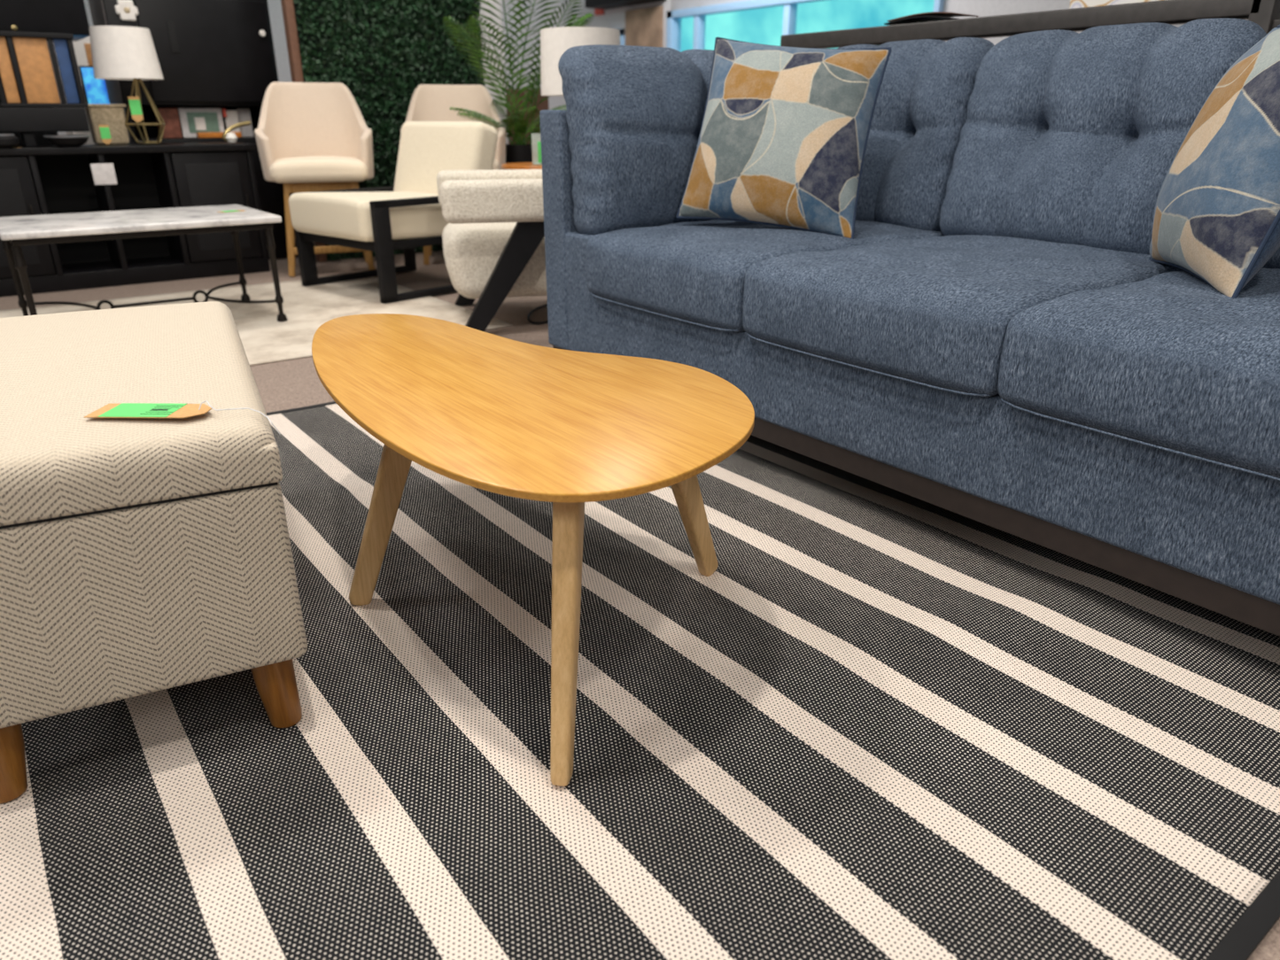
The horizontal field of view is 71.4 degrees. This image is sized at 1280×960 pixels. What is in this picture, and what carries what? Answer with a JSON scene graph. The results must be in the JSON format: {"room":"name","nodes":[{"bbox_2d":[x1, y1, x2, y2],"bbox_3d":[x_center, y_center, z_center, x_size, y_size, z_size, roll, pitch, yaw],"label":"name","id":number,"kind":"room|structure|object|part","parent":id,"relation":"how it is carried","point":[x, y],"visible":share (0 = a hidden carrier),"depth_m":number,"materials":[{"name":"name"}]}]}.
{"room":"store","nodes":[
{"label":"store","id":0,"kind":"room"},
{"bbox_2d":[52,0,566,134],"bbox_3d":[-6.823,-5.751,11.140,14.200,4.008,0.150,-16,27,-34],"label":"wall","id":1,"kind":"structure","parent":0,"point":[275,6],"depth_m":14.37,"materials":[{"name":"paint"}]},
{"bbox_2d":[0,245,1279,959],"bbox_3d":[-1.405,-1.137,5.298,14.200,0.100,18.200,-16,27,-34],"label":"floor","id":2,"kind":"structure","parent":0,"point":[290,384],"depth_m":4.66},
{"bbox_2d":[0,0,89,145],"bbox_3d":[-3.806,-2.223,4.905,1.390,2.207,0.564,-16,27,-34],"label":"shelf","id":3,"kind":"object","parent":2,"relation":"on","point":[39,16],"visible":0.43,"depth_m":4.88,"materials":[{"name":"brown wood"}]},
{"bbox_3d":[-3.373,-2.438,4.799,0.028,0.027,0.014,-16,27,-34],"label":"knob","id":4,"kind":"part","parent":3,"relation":"part of","materials":[{"name":"gold metal"}]},
{"bbox_2d":[46,36,95,144],"bbox_3d":[-3.680,-2.387,6.333,0.620,1.427,0.370,-16,27,-34],"label":"bookcase","id":5,"kind":"object","parent":2,"relation":"on","point":[82,48],"visible":0.04,"depth_m":5.92,"materials":[{"name":"wood"}]},
{"bbox_2d":[78,65,110,103],"bbox_3d":[-3.497,-2.088,5.907,0.240,1.197,0.200,-16,27,-34],"label":"screen","id":6,"kind":"object","parent":2,"relation":"on","point":[95,90],"visible":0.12,"depth_m":5.71,"materials":[{"name":"glass"}]},
{"bbox_3d":[-3.498,-2.527,5.729,0.150,0.250,0.020,-16,27,-34],"label":"casing","id":7,"kind":"part","parent":6,"relation":"part of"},
{"bbox_2d":[0,142,270,296],"bbox_3d":[-3.455,-1.427,4.884,2.600,0.749,0.480,-16,27,-34],"label":"media console","id":8,"kind":"object","parent":2,"relation":"on","point":[40,180],"visible":0.81,"depth_m":5.20,"materials":[{"name":"black wood"}]},
{"bbox_2d":[0,133,19,147],"bbox_3d":[-3.297,-1.751,4.596,0.160,0.067,0.160,-16,27,-34],"label":"dish","id":9,"kind":"object","parent":8,"relation":"on","point":[6,140],"visible":1,"depth_m":4.57,"materials":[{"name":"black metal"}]},
{"bbox_3d":[-3.446,-1.348,4.621,0.465,0.490,0.005,-16,27,-34],"label":"door panel","id":10,"kind":"part","parent":8,"relation":"part of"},
{"bbox_3d":[-3.454,-1.352,4.630,0.585,0.610,0.022,-16,27,-34],"label":"door","id":11,"kind":"part","parent":8,"relation":"part of","materials":[{"name":"black wood"}]},
{"bbox_3d":[-3.242,-1.419,4.752,0.010,0.100,0.013,-16,27,-34],"label":"door handle","id":12,"kind":"part","parent":8,"relation":"part of","materials":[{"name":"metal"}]},
{"bbox_2d":[0,107,89,147],"bbox_3d":[-3.424,-1.873,4.727,0.840,0.194,0.260,-16,27,-34],"label":"display riser","id":13,"kind":"object","parent":8,"relation":"on","point":[25,120],"visible":0.89,"depth_m":4.74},
{"bbox_2d":[0,31,88,108],"bbox_3d":[-3.232,-2.186,4.755,0.400,0.359,0.240,-16,27,-34],"label":"picture","id":14,"kind":"object","parent":13,"relation":"on","point":[31,50],"visible":0.98,"depth_m":4.68,"materials":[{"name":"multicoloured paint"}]},
{"bbox_3d":[-3.317,-2.103,4.587,0.024,0.334,0.024,-16,27,-34],"label":"post","id":15,"kind":"part","parent":14,"relation":"part of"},
{"bbox_3d":[-3.285,-2.124,4.614,0.060,0.315,0.007,-16,27,-34],"label":"panel","id":16,"kind":"part","parent":14,"relation":"part of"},
{"bbox_3d":[-3.245,-2.124,4.638,0.024,0.334,0.024,-16,27,-34],"label":"post","id":17,"kind":"part","parent":14,"relation":"part of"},
{"bbox_3d":[-3.177,-2.155,4.689,0.150,0.315,0.007,-16,27,-34],"label":"panel","id":18,"kind":"part","parent":14,"relation":"part of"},
{"bbox_3d":[-3.101,-2.165,4.738,0.024,0.334,0.024,-16,27,-34],"label":"post","id":19,"kind":"part","parent":14,"relation":"part of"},
{"bbox_3d":[-3.069,-2.186,4.764,0.060,0.315,0.007,-16,27,-34],"label":"panel","id":20,"kind":"part","parent":14,"relation":"part of","materials":[{"name":"blue paint"}]},
{"bbox_3d":[-3.084,-2.225,4.861,0.008,0.315,0.170,-16,27,-34],"label":"panel","id":21,"kind":"part","parent":14,"relation":"part of","materials":[{"name":"blue paint"}]},
{"bbox_3d":[-3.030,-2.186,4.788,0.024,0.334,0.024,-16,27,-34],"label":"post","id":22,"kind":"part","parent":14,"relation":"part of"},
{"bbox_2d":[43,134,89,147],"bbox_3d":[-3.082,-1.827,4.795,0.215,0.057,0.215,-16,27,-34],"label":"dish","id":23,"kind":"object","parent":8,"relation":"on","point":[58,140],"visible":1,"depth_m":4.74,"materials":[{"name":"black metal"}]},
{"bbox_2d":[90,162,117,185],"bbox_3d":[-2.949,-1.683,4.897,0.110,0.110,0.005,-16,27,-34],"label":"paper notice","id":24,"kind":"object","parent":8,"relation":"attached to","point":[104,174],"visible":1,"depth_m":4.90,"materials":[{"name":"paper"}]},
{"bbox_2d":[48,206,163,214],"bbox_3d":[-3.076,-1.541,5.154,0.620,0.022,0.390,-16,27,-34],"label":"shelf","id":25,"kind":"object","parent":8,"relation":"attached to","point":[64,209],"depth_m":5.22,"materials":[{"name":"black wood"}]},
{"bbox_2d":[85,103,129,145],"bbox_3d":[-3.050,-2.037,5.100,0.201,0.215,0.172,-16,27,-34],"label":"basket","id":26,"kind":"object","parent":8,"relation":"on","point":[112,115],"visible":0.92,"depth_m":5.04,"materials":[{"name":"wicker"}]},
{"bbox_2d":[98,124,111,144],"bbox_3d":[-2.968,-1.919,4.944,0.002,0.100,0.050,19,29,39],"label":"price tag","id":27,"kind":"object","parent":26,"relation":"attached to","point":[104,131],"visible":1,"depth_m":4.94,"materials":[{"name":"paper"}]},
{"bbox_3d":[-3.583,-1.516,5.029,2.540,0.630,0.022,-16,27,-34],"label":"panel","id":28,"kind":"part","parent":8,"relation":"part of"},
{"bbox_2d":[88,25,165,144],"bbox_3d":[-2.857,-2.206,5.000,0.344,0.594,0.344,-16,27,-34],"label":"table lamp","id":29,"kind":"object","parent":8,"relation":"on","point":[119,52],"visible":0.98,"depth_m":4.83,"materials":[{"name":"fabric"}]},
{"bbox_3d":[-2.857,-2.363,4.935,0.344,0.255,0.344,-16,27,-34],"label":"lamp shade","id":30,"kind":"part","parent":29,"relation":"part of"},
{"bbox_2d":[127,96,143,122],"bbox_3d":[-2.808,-2.066,4.960,0.055,0.130,0.002,-16,27,-34],"label":"price tag","id":31,"kind":"object","parent":29,"relation":"hanging from","point":[135,104],"visible":1,"depth_m":4.96,"materials":[{"name":"paper"}]},
{"bbox_3d":[-2.507,-1.624,5.293,0.410,0.610,0.022,-16,27,-34],"label":"door","id":32,"kind":"part","parent":8,"relation":"part of","materials":[{"name":"black wood"}]},
{"bbox_3d":[-2.499,-1.620,5.284,0.290,0.490,0.005,-16,27,-34],"label":"door panel","id":33,"kind":"part","parent":8,"relation":"part of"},
{"bbox_2d":[222,121,250,143],"bbox_3d":[-2.403,-2.077,5.316,0.175,0.125,0.064,-16,27,-34],"label":"brass ornament","id":34,"kind":"object","parent":8,"relation":"on","point":[230,137],"visible":1,"depth_m":5.30,"materials":[{"name":"metal"}]},
{"bbox_3d":[-2.365,-1.671,5.367,0.010,0.100,0.013,-16,27,-34],"label":"door handle","id":35,"kind":"part","parent":8,"relation":"part of","materials":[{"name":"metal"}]},
{"bbox_2d":[87,0,297,259],"bbox_3d":[-2.829,-2.238,5.765,0.926,1.582,0.525,-16,27,-34],"label":"hutch","id":36,"kind":"object","parent":2,"relation":"on","point":[211,53],"visible":0.51,"depth_m":5.47,"materials":[{"name":"black wood"}]},
{"bbox_2d":[114,0,138,21],"bbox_3d":[-2.963,-2.712,5.140,0.118,0.109,0.032,-16,27,-34],"label":"flower ornament","id":37,"kind":"object","parent":36,"relation":"attached to","point":[126,9],"visible":1,"depth_m":5.13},
{"bbox_3d":[-3.196,-1.857,5.652,0.030,0.963,0.480,-16,27,-34],"label":"panel","id":38,"kind":"part","parent":36,"relation":"part of","materials":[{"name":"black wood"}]},
{"bbox_2d":[155,108,182,138],"bbox_3d":[-2.940,-2.224,5.548,0.110,0.173,0.120,-16,27,-34],"label":"box","id":39,"kind":"object","parent":36,"relation":"on","point":[170,116],"visible":0.73,"depth_m":5.51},
{"bbox_3d":[-2.979,-2.384,5.925,0.860,0.197,0.020,-16,27,-34],"label":"panel","id":40,"kind":"part","parent":36,"relation":"part of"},
{"bbox_2d":[178,108,224,138],"bbox_3d":[-2.768,-2.259,5.629,0.250,0.174,0.027,-16,27,-34],"label":"picture frame","id":41,"kind":"object","parent":36,"relation":"on","point":[192,120],"visible":0.82,"depth_m":5.61,"materials":[{"name":"white paper"}]},
{"bbox_2d":[222,108,226,116],"bbox_3d":[-2.649,-2.343,5.676,0.020,0.050,0.012,-16,27,-34],"label":"ribbon","id":42,"kind":"object","parent":41,"relation":"attached to","point":[223,109],"visible":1,"depth_m":5.67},
{"bbox_3d":[-2.634,-2.631,5.456,0.740,0.580,0.024,-16,27,-34],"label":"door","id":43,"kind":"part","parent":36,"relation":"part of","materials":[{"name":"black wood"}]},
{"bbox_2d":[196,131,241,138],"bbox_3d":[-2.673,-2.192,5.655,0.260,0.033,0.045,-16,27,-34],"label":"wooden tray","id":44,"kind":"object","parent":36,"relation":"on","point":[199,135],"visible":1,"depth_m":5.61,"materials":[{"name":"orange wood"}]},
{"bbox_2d":[224,109,240,131],"bbox_3d":[-2.632,-2.301,5.749,0.080,0.163,0.010,-16,27,-34],"label":"greeting card","id":45,"kind":"object","parent":36,"relation":"on","point":[231,119],"visible":0.51,"depth_m":5.73,"materials":[{"name":"paper"}]},
{"bbox_2d":[236,108,253,137],"bbox_3d":[-2.584,-2.338,5.827,0.080,0.173,0.010,-16,27,-34],"label":"greeting card","id":46,"kind":"object","parent":36,"relation":"on","point":[244,114],"visible":0.75,"depth_m":5.82,"materials":[{"name":"white paper"}]},
{"bbox_3d":[-2.486,-2.061,6.149,0.030,0.963,0.480,-16,27,-34],"label":"panel","id":47,"kind":"part","parent":36,"relation":"part of","materials":[{"name":"black wood"}]},
{"bbox_3d":[-2.365,-2.799,5.575,0.040,0.040,0.023,-16,27,-34],"label":"knob","id":48,"kind":"part","parent":36,"relation":"part of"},
{"bbox_2d":[0,276,512,365],"bbox_3d":[-2.416,-0.626,3.908,3.200,0.006,1.820,-16,27,-34],"label":"rug","id":49,"kind":"object","parent":2,"relation":"on","point":[265,339],"visible":0.41,"depth_m":4.47,"materials":[{"name":"fabric"}]},
{"bbox_2d":[0,204,287,321],"bbox_3d":[-2.253,-0.955,4.068,1.060,0.479,0.720,-16,27,-34],"label":"marble table","id":50,"kind":"object","parent":49,"relation":"on","point":[16,232],"visible":0.85,"depth_m":3.88,"materials":[{"name":"stone"}]},
{"bbox_3d":[-2.833,-0.915,4.044,0.046,0.424,0.046,-16,27,-34],"label":"leg","id":51,"kind":"part","parent":50,"relation":"part of","materials":[{"name":"metal"}]},
{"bbox_3d":[-2.459,-0.728,3.587,0.046,0.424,0.046,-16,27,-34],"label":"leg","id":52,"kind":"part","parent":50,"relation":"part of","materials":[{"name":"metal"}]},
{"bbox_2d":[217,209,245,212],"bbox_3d":[-1.918,-1.265,4.188,0.060,0.002,0.120,18,28,37],"label":"price tag","id":53,"kind":"object","parent":50,"relation":"on","point":[232,210],"visible":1,"depth_m":4.18,"materials":[{"name":"paper"}]},
{"bbox_3d":[-2.064,-1.136,4.583,0.046,0.424,0.046,-16,27,-34],"label":"leg","id":54,"kind":"part","parent":50,"relation":"part of","materials":[{"name":"metal"}]},
{"bbox_3d":[-1.689,-0.949,4.126,0.046,0.424,0.046,-16,27,-34],"label":"leg","id":55,"kind":"part","parent":50,"relation":"part of","materials":[{"name":"metal"}]},
{"bbox_2d":[288,121,497,303],"bbox_3d":[-1.340,-1.529,4.958,0.814,0.866,0.951,18,28,37],"label":"armchair","id":56,"kind":"object","parent":49,"relation":"on","point":[407,215],"visible":0.73,"depth_m":4.79,"materials":[{"name":"fabric"}]},
{"bbox_3d":[-1.661,-1.444,5.228,0.044,0.504,0.760,18,28,37],"label":"frame","id":57,"kind":"part","parent":56,"relation":"part of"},
{"bbox_2d":[288,191,448,241],"bbox_3d":[-1.419,-1.460,4.888,0.720,0.246,0.710,18,28,37],"label":"seat cushion","id":58,"kind":"object","parent":56,"relation":"on","point":[316,216],"depth_m":4.64,"materials":[{"name":"beige fabric"}]},
{"bbox_3d":[-1.370,-1.369,4.986,0.720,0.040,0.720,18,28,37],"label":"seat frame","id":59,"kind":"part","parent":56,"relation":"part of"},
{"bbox_3d":[-1.079,-1.253,4.762,0.044,0.504,0.760,18,28,37],"label":"frame","id":60,"kind":"part","parent":56,"relation":"part of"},
{"bbox_2d":[393,121,497,193],"bbox_3d":[-1.133,-1.808,5.135,0.730,0.480,0.170,18,12,37],"label":"cushion","id":61,"kind":"object","parent":56,"relation":"on","point":[426,149],"depth_m":5.04,"materials":[{"name":"beige fabric"}]},
{"bbox_2d":[254,81,374,276],"bbox_3d":[-1.963,-1.855,5.465,0.659,1.091,0.658,-7,23,-18],"label":"bar stool","id":62,"kind":"object","parent":2,"relation":"on","point":[310,136],"visible":0.97,"depth_m":5.45,"materials":[{"name":"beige fabric"}]},
{"bbox_3d":[-2.087,-1.491,5.309,0.052,0.536,0.113,15,27,33],"label":"leg","id":63,"kind":"part","parent":62,"relation":"part of","materials":[{"name":"brown wood"}]},
{"bbox_3d":[-1.976,-2.122,5.394,0.666,0.559,0.600,-7,23,-18],"label":"backrest","id":64,"kind":"part","parent":62,"relation":"part of","materials":[{"name":"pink fabric"}]},
{"bbox_3d":[-1.942,-1.883,5.385,0.544,0.130,0.525,-7,23,-18],"label":"seat","id":65,"kind":"part","parent":62,"relation":"part of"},
{"bbox_3d":[-1.694,-1.542,5.433,0.094,0.536,0.080,-7,23,-18],"label":"leg","id":66,"kind":"part","parent":62,"relation":"part of","materials":[{"name":"brown wood"}]},
{"bbox_2d":[293,0,485,260],"bbox_3d":[-1.609,-2.827,5.829,1.276,2.623,0.169,-16,27,-34],"label":"wall","id":67,"kind":"structure","parent":2,"relation":"on","point":[382,50],"depth_m":5.83,"materials":[{"name":"green plant"}]},
{"bbox_2d":[280,0,326,262],"bbox_3d":[-2.136,-2.675,5.479,0.050,2.607,0.080,-16,27,-34],"label":"trim","id":68,"kind":"structure","parent":67,"relation":"attached to","point":[287,5],"depth_m":5.46,"materials":[{"name":"wood"}]},
{"bbox_2d":[475,0,508,144],"bbox_3d":[-1.078,-3.002,6.279,0.170,2.607,0.180,-16,27,-34],"label":"trim","id":69,"kind":"structure","parent":67,"relation":"attached to","point":[498,6],"depth_m":6.18,"materials":[{"name":"paint"}]},
{"bbox_2d":[400,84,505,264],"bbox_3d":[-1.205,-2.019,5.866,0.659,1.091,0.658,-4,23,-9],"label":"armchair","id":70,"kind":"object","parent":2,"relation":"on","point":[429,102],"visible":0.28,"depth_m":5.91,"materials":[{"name":"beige fabric"}]},
{"bbox_3d":[-1.371,-1.664,5.731,0.052,0.536,0.113,21,30,41],"label":"leg","id":71,"kind":"part","parent":70,"relation":"part of","materials":[{"name":"brown wood"}]},
{"bbox_3d":[-1.212,-2.286,5.795,0.666,0.559,0.600,-4,23,-9],"label":"backrest","id":72,"kind":"part","parent":70,"relation":"part of","materials":[{"name":"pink fabric"}]},
{"bbox_3d":[-1.194,-2.047,5.783,0.544,0.130,0.525,-4,23,-9],"label":"seat","id":73,"kind":"part","parent":70,"relation":"part of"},
{"bbox_2d":[436,169,546,332],"bbox_3d":[-0.457,-1.232,4.165,0.925,0.918,0.850,-5,23,-12],"label":"armchair","id":74,"kind":"object","parent":2,"relation":"on","point":[493,236],"visible":0.49,"depth_m":3.87,"materials":[{"name":"fabric"}]},
{"bbox_3d":[-0.716,-1.183,4.519,0.480,0.559,0.060,-5,23,-12],"label":"leg","id":75,"kind":"part","parent":74,"relation":"part of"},
{"bbox_3d":[-0.599,-1.456,4.436,0.800,0.170,0.130,-5,23,-12],"label":"arm","id":76,"kind":"part","parent":74,"relation":"part of","materials":[{"name":"fabric"}]},
{"bbox_3d":[-0.436,-1.190,3.787,0.800,0.170,0.130,-5,23,-12],"label":"arm","id":77,"kind":"part","parent":74,"relation":"part of","materials":[{"name":"fabric"}]},
{"bbox_3d":[-0.556,-1.056,4.211,0.720,0.300,0.540,-5,23,-12],"label":"seat","id":78,"kind":"part","parent":74,"relation":"part of","materials":[{"name":"fabric"}]},
{"bbox_3d":[-0.552,-0.917,3.870,0.480,0.559,0.060,-5,23,-12],"label":"leg","id":79,"kind":"part","parent":74,"relation":"part of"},
{"bbox_2d":[501,162,542,170],"bbox_3d":[-0.599,-1.649,5.585,0.500,0.629,0.500,-16,27,-34],"label":"side table","id":80,"kind":"object","parent":2,"relation":"on","point":[523,165],"visible":0.2,"depth_m":5.32,"materials":[{"name":"orange wood"}]},
{"bbox_2d":[442,0,594,163],"bbox_3d":[-0.675,-2.345,5.747,1.074,1.778,0.737,-16,27,-34],"label":"potted palm","id":81,"kind":"object","parent":80,"relation":"on","point":[520,151],"visible":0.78,"depth_m":5.61,"materials":[{"name":"green plant"}]},
{"bbox_2d":[505,143,532,163],"bbox_3d":[-0.799,-1.912,6.086,0.240,0.719,0.240,-16,27,-34],"label":"planter","id":82,"kind":"object","parent":80,"relation":"on","point":[515,152],"depth_m":5.87,"materials":[{"name":"ceramic"}]},
{"bbox_2d":[531,133,542,164],"bbox_3d":[-0.565,-2.006,5.392,0.190,0.174,0.070,-11,25,-25],"label":"sign holder","id":83,"kind":"object","parent":80,"relation":"on","point":[536,143],"visible":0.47,"depth_m":5.36,"materials":[{"name":"plastic"}]},
{"bbox_2d":[505,88,549,143],"bbox_3d":[-1.163,-3.254,8.830,0.400,1.137,0.400,-16,27,-34],"label":"base cabinet","id":84,"kind":"object","parent":2,"relation":"on","point":[543,105],"visible":0.16,"depth_m":8.54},
{"bbox_2d":[527,303,548,325],"bbox_3d":[-0.426,-0.838,4.418,0.248,0.012,0.546,13,26,28],"label":"power cord","id":85,"kind":"object","parent":2,"relation":"on","point":[543,306],"visible":0.56,"depth_m":4.26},
{"bbox_2d":[0,401,1279,959],"bbox_3d":[-0.684,0.290,1.667,3.340,0.015,2.774,-16,27,-34],"label":"striped rug","id":86,"kind":"object","parent":2,"relation":"on","point":[886,724],"visible":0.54,"depth_m":1.35,"materials":[{"name":"fabric"}]},
{"bbox_2d":[0,301,307,803],"bbox_3d":[-0.944,0.019,1.644,0.478,0.515,1.048,-11,25,-24],"label":"storage ottoman","id":87,"kind":"object","parent":86,"relation":"on","point":[139,556],"visible":0.99,"depth_m":1.23,"materials":[{"name":"beige fabric"}]},
{"bbox_3d":[-0.900,0.380,1.258,0.064,0.141,0.064,-11,25,-24],"label":"leg","id":88,"kind":"part","parent":87,"relation":"part of","materials":[{"name":"brown wood"}]},
{"bbox_3d":[-0.944,-0.175,1.564,0.478,0.094,1.048,-11,25,-24],"label":"lid","id":89,"kind":"part","parent":87,"relation":"part of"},
{"bbox_2d":[84,400,280,434],"bbox_3d":[-0.634,-0.089,1.254,0.260,0.044,0.062,0,22,1],"label":"price tag","id":90,"kind":"object","parent":87,"relation":"on","point":[123,410],"visible":1,"depth_m":1.25,"materials":[{"name":"green"}]},
{"bbox_2d":[140,408,172,414],"bbox_3d":[-0.671,-0.099,1.251,0.040,0.001,0.039,0,22,1],"label":"print","id":91,"kind":"object","parent":90,"relation":"on","point":[143,411],"depth_m":1.24,"materials":[{"name":"black"}]},
{"bbox_3d":[-0.578,0.319,1.406,0.064,0.141,0.064,-11,25,-24],"label":"leg","id":92,"kind":"part","parent":87,"relation":"part of","materials":[{"name":"brown wood"}]},
{"bbox_2d":[311,313,754,786],"bbox_3d":[-0.263,-0.010,1.811,0.695,0.456,1.285,-16,27,-34],"label":"coffee table","id":93,"kind":"object","parent":86,"relation":"on","point":[566,429],"visible":1,"depth_m":1.46,"materials":[{"name":"brown wood"}]},
{"bbox_3d":[-0.487,0.030,1.728,0.199,0.443,0.040,-10,24,-23],"label":"leg","id":94,"kind":"part","parent":93,"relation":"part of","materials":[{"name":"brown wood"}]},
{"bbox_3d":[-0.107,0.213,1.279,0.040,0.438,0.174,3,22,8],"label":"leg","id":95,"kind":"part","parent":93,"relation":"part of","materials":[{"name":"brown wood"}]},
{"bbox_3d":[0.090,0.021,1.750,0.040,0.445,0.217,19,29,38],"label":"leg","id":96,"kind":"part","parent":93,"relation":"part of","materials":[{"name":"brown wood"}]},
{"bbox_2d":[539,18,1279,636],"bbox_3d":[0.984,-0.568,2.276,1.204,1.123,2.856,-16,27,-34],"label":"sofa","id":97,"kind":"object","parent":2,"relation":"on","point":[996,340],"visible":0.79,"depth_m":2.17,"materials":[{"name":"fabric"}]},
{"bbox_3d":[0.165,-0.951,3.296,1.140,0.771,0.129,-16,27,-34],"label":"arm","id":98,"kind":"part","parent":97,"relation":"part of"},
{"bbox_3d":[0.218,-0.728,3.241,1.056,0.397,0.163,-16,27,-34],"label":"arm","id":99,"kind":"part","parent":97,"relation":"part of"},
{"bbox_2d":[558,44,713,235],"bbox_3d":[0.136,-1.146,3.022,0.851,0.588,0.270,-16,27,-34],"label":"cushion","id":100,"kind":"object","parent":97,"relation":"on","point":[629,128],"depth_m":2.81,"materials":[{"name":"fabric"}]},
{"bbox_2d":[586,219,944,332],"bbox_3d":[0.463,-0.709,2.856,1.086,0.223,0.731,-16,27,-34],"label":"seat cushion","id":101,"kind":"object","parent":97,"relation":"on","point":[688,273],"depth_m":2.56,"materials":[{"name":"fabric"}]},
{"bbox_2d":[676,37,892,239],"bbox_3d":[0.416,-1.038,2.682,0.572,0.564,0.277,12,25,26],"label":"throw pillow","id":102,"kind":"object","parent":97,"relation":"on","point":[784,133],"visible":0.99,"depth_m":2.59,"materials":[{"name":"fabric"}]},
{"bbox_3d":[0.981,-0.159,2.440,1.104,0.064,2.820,-16,27,-34],"label":"rail","id":103,"kind":"part","parent":97,"relation":"part of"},
{"bbox_2d":[837,37,994,231],"bbox_3d":[0.801,-1.137,2.959,0.336,0.588,0.667,-16,27,-34],"label":"cushion","id":104,"kind":"object","parent":97,"relation":"on","point":[919,117],"depth_m":2.75,"materials":[{"name":"fabric"}]},
{"bbox_3d":[0.960,-0.275,2.366,1.059,0.226,2.317,-16,27,-34],"label":"seat","id":105,"kind":"part","parent":97,"relation":"part of","materials":[{"name":"fabric"}]},
{"bbox_2d":[742,234,1183,396],"bbox_3d":[0.904,-0.487,2.318,1.086,0.222,0.748,-16,27,-34],"label":"seat cushion","id":106,"kind":"object","parent":97,"relation":"on","point":[934,314],"depth_m":2.03,"materials":[{"name":"fabric"}]},
{"bbox_2d":[939,18,1266,254],"bbox_3d":[1.219,-0.928,2.449,0.336,0.588,0.739,-16,27,-34],"label":"cushion","id":107,"kind":"object","parent":97,"relation":"on","point":[1067,138],"depth_m":2.35,"materials":[{"name":"fabric"}]},
{"bbox_2d":[997,267,1279,477],"bbox_3d":[1.382,-0.248,1.733,1.086,0.223,0.856,-16,27,-34],"label":"seat cushion","id":108,"kind":"object","parent":97,"relation":"on","point":[1161,360],"depth_m":1.57,"materials":[{"name":"fabric"}]},
{"bbox_2d":[1148,24,1279,298],"bbox_3d":[1.263,-0.673,1.839,0.263,0.520,0.566,5,23,12],"label":"throw pillow","id":109,"kind":"object","parent":97,"relation":"on","point":[1216,218],"visible":0.99,"depth_m":1.73,"materials":[{"name":"fabric"}]},
{"bbox_2d":[1262,247,1279,268],"bbox_3d":[1.666,-0.704,1.903,0.336,0.588,0.762,-16,27,-34],"label":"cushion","id":110,"kind":"object","parent":97,"relation":"on","point":[1274,262],"depth_m":2.03,"materials":[{"name":"fabric"}]},
{"bbox_2d":[780,0,1279,48],"bbox_3d":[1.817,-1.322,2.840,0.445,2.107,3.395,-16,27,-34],"label":"table","id":111,"kind":"object","parent":2,"relation":"on","point":[1266,13],"visible":0.18,"depth_m":2.98,"materials":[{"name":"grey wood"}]},
{"bbox_2d":[884,11,978,25],"bbox_3d":[1.146,-1.802,3.480,0.220,0.032,0.300,-18,29,-37],"label":"menu","id":112,"kind":"object","parent":111,"relation":"on","point":[934,16],"visible":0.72,"depth_m":3.46,"materials":[{"name":"black"}]},
{"bbox_2d":[1069,0,1161,8],"bbox_3d":[1.806,-1.880,2.917,0.024,0.619,0.720,-16,27,-34],"label":"abstract canvas","id":113,"kind":"object","parent":111,"relation":"on","point":[1074,3],"visible":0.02,"depth_m":3.20},
{"bbox_3d":[1.787,-1.220,2.589,0.070,2.107,0.060,-16,27,-34],"label":"post","id":114,"kind":"part","parent":111,"relation":"part of","materials":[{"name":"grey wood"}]},
{"bbox_3d":[-0.325,-1.485,5.226,0.500,0.597,0.400,-16,27,-34],"label":"end table","id":115,"kind":"object","parent":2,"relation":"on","visible":0},
{"bbox_2d":[540,26,620,96],"bbox_3d":[-0.325,-2.102,4.973,0.450,0.734,0.450,-16,27,-34],"label":"lamp","id":116,"kind":"object","parent":115,"relation":"on","point":[554,42],"visible":0.27,"depth_m":4.71,"materials":[{"name":"white fabric"}]},
{"bbox_2d":[562,0,1248,47],"bbox_3d":[4.216,-4.604,8.342,0.150,4.008,18.000,-16,27,-34],"label":"wall","id":117,"kind":"structure","parent":0,"point":[615,18],"depth_m":9.45,"materials":[{"name":"paint"}]},
{"bbox_2d":[594,8,604,15],"bbox_3d":[-0.639,-7.421,13.937,0.030,0.240,0.220,-16,27,-34],"label":"sign","id":118,"kind":"object","parent":117,"relation":"attached to","point":[597,11],"visible":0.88,"depth_m":13.96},
{"bbox_2d":[618,28,624,45],"bbox_3d":[-0.357,-6.553,13.981,0.190,0.920,0.460,-16,27,-34],"label":"window","id":119,"kind":"structure","parent":117,"relation":"in","point":[622,31],"depth_m":13.64,"materials":[{"name":"glass"}]},
{"bbox_2d":[584,0,666,9],"bbox_3d":[-0.230,-7.203,13.127,0.398,0.330,1.500,-16,27,-34],"label":"trim","id":120,"kind":"structure","parent":117,"relation":"attached to","point":[605,4],"depth_m":13.26,"materials":[{"name":"black"}]},
{"bbox_2d":[625,5,663,46],"bbox_3d":[0.056,-6.588,13.288,0.040,0.810,0.880,-16,27,-34],"label":"wall picture","id":121,"kind":"object","parent":117,"relation":"attached to","point":[644,27],"visible":0.51,"depth_m":13.18,"materials":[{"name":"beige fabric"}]},
{"bbox_2d":[666,0,944,52],"bbox_3d":[1.849,-5.309,11.342,0.190,1.520,4.610,-16,27,-34],"label":"window","id":122,"kind":"structure","parent":117,"relation":"in","point":[756,21],"depth_m":11.31,"materials":[{"name":"glass"}]}
]}

